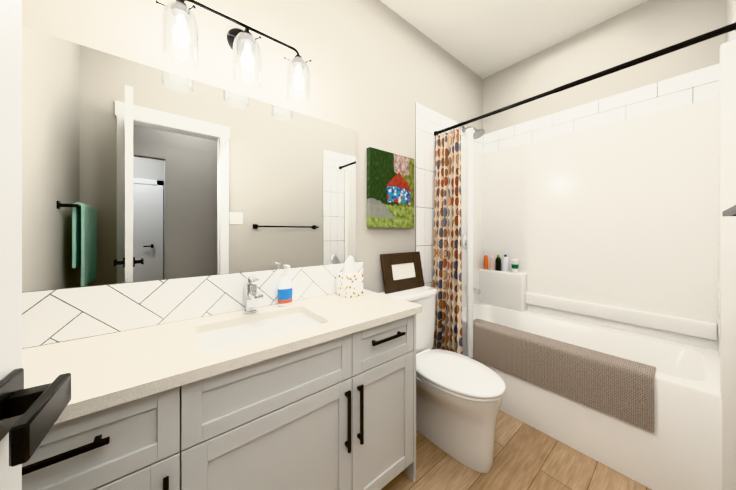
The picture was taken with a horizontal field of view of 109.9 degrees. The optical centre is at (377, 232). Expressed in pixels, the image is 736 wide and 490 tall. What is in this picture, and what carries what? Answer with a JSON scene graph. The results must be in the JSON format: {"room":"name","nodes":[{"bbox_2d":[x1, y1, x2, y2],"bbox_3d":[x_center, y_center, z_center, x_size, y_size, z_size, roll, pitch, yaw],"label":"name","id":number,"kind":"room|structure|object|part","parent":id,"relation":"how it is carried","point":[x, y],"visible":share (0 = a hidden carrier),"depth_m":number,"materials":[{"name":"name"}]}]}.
{"room":"bathroom","nodes":[
{"label":"bathroom","id":0,"kind":"room"},
{"bbox_2d":[22,0,482,292],"bbox_3d":[-0.097,-0.169,1.730,3.210,2.800,0.120,0,0,-40],"label":"wall","id":1,"kind":"structure","parent":0,"point":[378,69],"depth_m":1.52,"materials":[{"name":"grey paint"}]},
{"bbox_2d":[22,26,355,291],"bbox_3d":[-0.626,-0.226,1.200,1.278,0.823,0.006,0,0,-40],"label":"mirror","id":2,"kind":"object","parent":1,"relation":"attached to","point":[133,171],"visible":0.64,"depth_m":1.01,"materials":[{"name":"clear glass"}]},
{"bbox_2d":[22,261,362,348],"bbox_3d":[-0.640,0.274,1.184,1.430,0.172,0.001,0,0,-40],"label":"backsplash","id":3,"kind":"structure","parent":1,"relation":"attached to","point":[46,318],"depth_m":0.99,"materials":[{"name":"white tile"}]},
{"bbox_2d":[156,0,311,105],"bbox_3d":[-0.581,-0.787,1.123,0.584,0.294,0.182,0,0,-40],"label":"sconce","id":4,"kind":"object","parent":1,"relation":"attached to","point":[244,45],"visible":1,"depth_m":1.06,"materials":[{"name":"glass"}]},
{"bbox_3d":[-0.587,-0.871,1.118,0.569,0.127,0.182,0,0,-40],"label":"frame","id":5,"kind":"part","parent":4,"relation":"part of","materials":[{"name":"black metal"}]},
{"bbox_2d":[367,147,413,227],"bbox_3d":[0.101,-0.287,1.793,0.421,0.513,0.034,0,0,-40],"label":"picture","id":6,"kind":"object","parent":1,"relation":"attached to","point":[390,190],"visible":0.93,"depth_m":1.75},
{"bbox_2d":[380,0,647,78],"bbox_3d":[0.904,-1.599,-0.338,4.400,0.060,4.633,0,0,-40],"label":"ceiling","id":7,"kind":"structure","parent":0,"point":[482,39],"depth_m":1.94,"materials":[{"name":"white paint"}]},
{"bbox_2d":[381,410,651,489],"bbox_3d":[0.904,1.261,-0.338,4.400,0.060,4.633,0,0,-40],"label":"floor","id":8,"kind":"structure","parent":0,"point":[526,456],"depth_m":1.34,"materials":[{"name":"brown wood"}]},
{"bbox_2d":[22,309,421,489],"bbox_3d":[-0.482,0.811,0.998,1.394,0.838,0.498,0,0,-40],"label":"bathroom vanity","id":9,"kind":"object","parent":8,"relation":"on","point":[317,393],"depth_m":0.82,"materials":[{"name":"grey wood"}]},
{"bbox_2d":[22,289,421,416],"bbox_3d":[-0.485,0.378,1.000,1.432,0.032,0.493,0,0,-40],"label":"countertop","id":10,"kind":"structure","parent":9,"relation":"on","point":[105,367],"depth_m":0.80,"materials":[{"name":"white stone"}]},
{"bbox_2d":[243,276,263,313],"bbox_3d":[-0.544,0.281,1.134,0.052,0.160,0.151,0,0,-40],"label":"faucet","id":11,"kind":"object","parent":10,"relation":"on","point":[253,295],"visible":0.98,"depth_m":1.15,"materials":[{"name":"silver metal"}]},
{"bbox_2d":[194,309,321,352],"bbox_3d":[-0.446,0.463,1.017,0.490,0.161,0.350,0,0,-40],"label":"sink","id":12,"kind":"object","parent":10,"relation":"in","point":[218,336],"depth_m":1.04,"materials":[{"name":"white ceramic"}]},
{"bbox_2d":[278,265,292,306],"bbox_3d":[-0.450,0.261,1.268,0.070,0.200,0.069,0,0,-40],"label":"soap dispenser","id":13,"kind":"object","parent":10,"relation":"on","point":[285,292],"visible":0.96,"depth_m":1.26,"materials":[{"name":"white plastic"}]},
{"bbox_2d":[336,256,362,297],"bbox_3d":[-0.160,0.248,1.479,0.112,0.228,0.112,0,0,-40],"label":"tissue box","id":14,"kind":"object","parent":10,"relation":"on","point":[349,282],"visible":1,"depth_m":1.45,"materials":[{"name":"white cardboard"}]},
{"bbox_2d":[380,286,505,472],"bbox_3d":[0.385,0.818,1.568,0.464,0.826,0.744,0,0,-40],"label":"toilet","id":15,"kind":"object","parent":8,"relation":"on","point":[459,397],"visible":0.75,"depth_m":1.41,"materials":[{"name":"white ceramic"}]},
{"bbox_2d":[380,251,424,293],"bbox_3d":[0.185,0.277,1.837,0.385,0.260,0.070,0,0,-40],"label":"picture frame","id":16,"kind":"object","parent":15,"relation":"on","point":[402,271],"visible":1,"depth_m":1.81,"materials":[{"name":"brown wood"}]},
{"bbox_3d":[0.212,0.426,1.774,0.464,0.043,0.206,0,0,-40],"label":"lid","id":17,"kind":"part","parent":15,"relation":"part of","materials":[{"name":"white ceramic"}]},
{"bbox_3d":[0.285,0.810,1.687,0.180,0.041,0.032,0,0,-40],"label":"seat","id":18,"kind":"part","parent":15,"relation":"part of","materials":[{"name":"white plastic"}]},
{"bbox_3d":[0.449,0.822,1.492,0.380,0.018,0.537,0,0,-40],"label":"seat","id":19,"kind":"part","parent":15,"relation":"part of","materials":[{"name":"white plastic"}]},
{"bbox_3d":[0.449,0.798,1.492,0.384,0.026,0.546,0,0,-40],"label":"seat lid","id":20,"kind":"part","parent":15,"relation":"part of","materials":[{"name":"white plastic"}]},
{"bbox_2d":[415,102,483,283],"bbox_3d":[0.681,0.119,2.302,1.020,2.225,0.004,0,0,-40],"label":"tiled wall","id":21,"kind":"structure","parent":8,"relation":"on","point":[483,144],"depth_m":1.97,"materials":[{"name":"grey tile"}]},
{"bbox_2d":[416,102,483,286],"bbox_3d":[0.674,0.118,2.290,0.990,2.218,0.007,0,0,-40],"label":"wall tile","id":22,"kind":"structure","parent":21,"relation":"attached to","point":[425,160],"depth_m":2.05,"materials":[{"name":"white tile"}]},
{"bbox_2d":[462,126,484,138],"bbox_3d":[0.859,-0.909,2.309,0.112,0.150,0.201,0,0,-40],"label":"shower head","id":23,"kind":"object","parent":22,"relation":"attached to","point":[478,133],"visible":0.9,"depth_m":2.28},
{"bbox_2d":[461,40,735,489],"bbox_3d":[1.276,0.221,1.837,0.724,2.020,1.477,0,0,-40],"label":"tub surround","id":24,"kind":"object","parent":8,"relation":"on","point":[618,239],"visible":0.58,"depth_m":1.69,"materials":[{"name":"white plastic"}]},
{"bbox_3d":[0.861,0.279,2.331,0.150,0.546,0.136,0,0,-40],"label":"handle","id":25,"kind":"part","parent":24,"relation":"part of","materials":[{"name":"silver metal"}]},
{"bbox_2d":[484,250,487,268],"bbox_3d":[1.058,0.268,2.525,0.043,0.187,0.042,0,0,-40],"label":"bottle","id":26,"kind":"object","parent":24,"relation":"on","point":[485,261],"visible":1,"depth_m":2.52,"materials":[{"name":"orange plastic"}]},
{"bbox_2d":[490,256,493,269],"bbox_3d":[1.103,0.294,2.484,0.024,0.135,0.038,0,0,-40],"label":"bottle","id":27,"kind":"object","parent":24,"relation":"on","point":[491,263],"visible":1,"depth_m":2.48,"materials":[{"name":"pink plastic"}]},
{"bbox_2d":[495,255,500,270],"bbox_3d":[1.141,0.289,2.438,0.031,0.145,0.050,0,0,-40],"label":"bottle","id":28,"kind":"object","parent":24,"relation":"on","point":[498,263],"visible":1,"depth_m":2.43,"materials":[{"name":"black plastic"}]},
{"bbox_2d":[502,255,508,271],"bbox_3d":[1.185,0.285,2.387,0.033,0.153,0.054,0,0,-40],"label":"bottle","id":29,"kind":"object","parent":24,"relation":"on","point":[505,263],"visible":0.98,"depth_m":2.37,"materials":[{"name":"white plastic"}]},
{"bbox_2d":[511,259,518,272],"bbox_3d":[1.238,0.303,2.324,0.062,0.117,0.062,0,0,-40],"label":"bottle","id":30,"kind":"object","parent":24,"relation":"on","point":[514,263],"visible":0.94,"depth_m":2.30,"materials":[{"name":"white plastic"}]},
{"bbox_2d":[469,319,655,432],"bbox_3d":[1.059,0.810,1.631,0.160,0.272,0.950,0,0,-40],"label":"bath mat","id":31,"kind":"object","parent":24,"relation":"on","point":[618,387],"visible":0.92,"depth_m":1.46,"materials":[{"name":"beige fabric"}]},
{"bbox_2d":[490,80,718,142],"bbox_3d":[1.553,-0.892,2.071,0.004,0.203,1.480,0,0,-40],"label":"tiled wall","id":32,"kind":"structure","parent":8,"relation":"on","point":[718,80],"depth_m":1.94,"materials":[{"name":"grey tile"}]},
{"bbox_2d":[484,66,711,153],"bbox_3d":[1.538,-0.894,2.058,0.034,0.194,1.474,0,0,-40],"label":"wall tile","id":33,"kind":"structure","parent":32,"relation":"attached to","point":[699,77],"depth_m":1.87,"materials":[{"name":"white tile"}]},
{"bbox_2d":[708,6,735,99],"bbox_3d":[1.610,0.118,1.177,0.990,2.218,0.034,0,0,-40],"label":"wall tile","id":34,"kind":"structure","parent":32,"relation":"attached to","point":[732,35],"depth_m":1.52,"materials":[{"name":"white tile"}]},
{"bbox_2d":[434,22,735,135],"bbox_3d":[0.945,-0.805,1.559,0.041,0.049,1.471,0,0,-40],"label":"curtain rod","id":35,"kind":"object","parent":34,"relation":"attached to","point":[697,39],"visible":0.94,"depth_m":1.27,"materials":[{"name":"black metal"}]},
{"bbox_2d":[432,127,472,357],"bbox_3d":[0.558,0.141,1.981,0.148,1.840,0.312,0,0,-40],"label":"shower curtain","id":36,"kind":"object","parent":35,"relation":"hanging from","point":[447,266],"visible":0.77,"depth_m":1.95,"materials":[{"name":"fabric"}]},
{"bbox_2d":[483,0,725,133],"bbox_3d":[1.640,-0.169,2.065,0.120,2.800,1.603,0,0,-40],"label":"wall","id":37,"kind":"structure","parent":0,"point":[644,28],"depth_m":1.89,"materials":[{"name":"grey paint"}]},
{"bbox_2d":[726,0,735,42],"bbox_3d":[0.935,-0.169,0.503,2.970,2.800,0.120,0,0,-40],"label":"wall","id":38,"kind":"structure","parent":0,"point":[730,6],"depth_m":1.38,"materials":[{"name":"grey paint"}]},
{"bbox_2d":[0,0,70,489],"bbox_3d":[-0.231,0.174,0.043,0.137,2.090,0.655,0,0,-40],"label":"door","id":39,"kind":"structure","parent":38,"relation":"in","point":[29,417],"depth_m":0.28,"materials":[{"name":"white wood"}]},
{"bbox_3d":[-0.244,0.174,0.034,0.077,2.090,0.651,0,0,-40],"label":"panel","id":40,"kind":"part","parent":39,"relation":"part of","materials":[{"name":"white wood"}]},
{"bbox_3d":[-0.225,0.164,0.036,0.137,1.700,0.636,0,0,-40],"label":"handle","id":41,"kind":"part","parent":39,"relation":"part of","materials":[{"name":"black metal"}]},
{"bbox_2d":[722,205,735,216],"bbox_3d":[0.883,-0.059,0.588,0.690,0.044,0.076,0,0,-40],"label":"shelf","id":42,"kind":"object","parent":38,"relation":"attached to","point":[730,211],"visible":1,"depth_m":0.72,"materials":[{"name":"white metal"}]}
]}

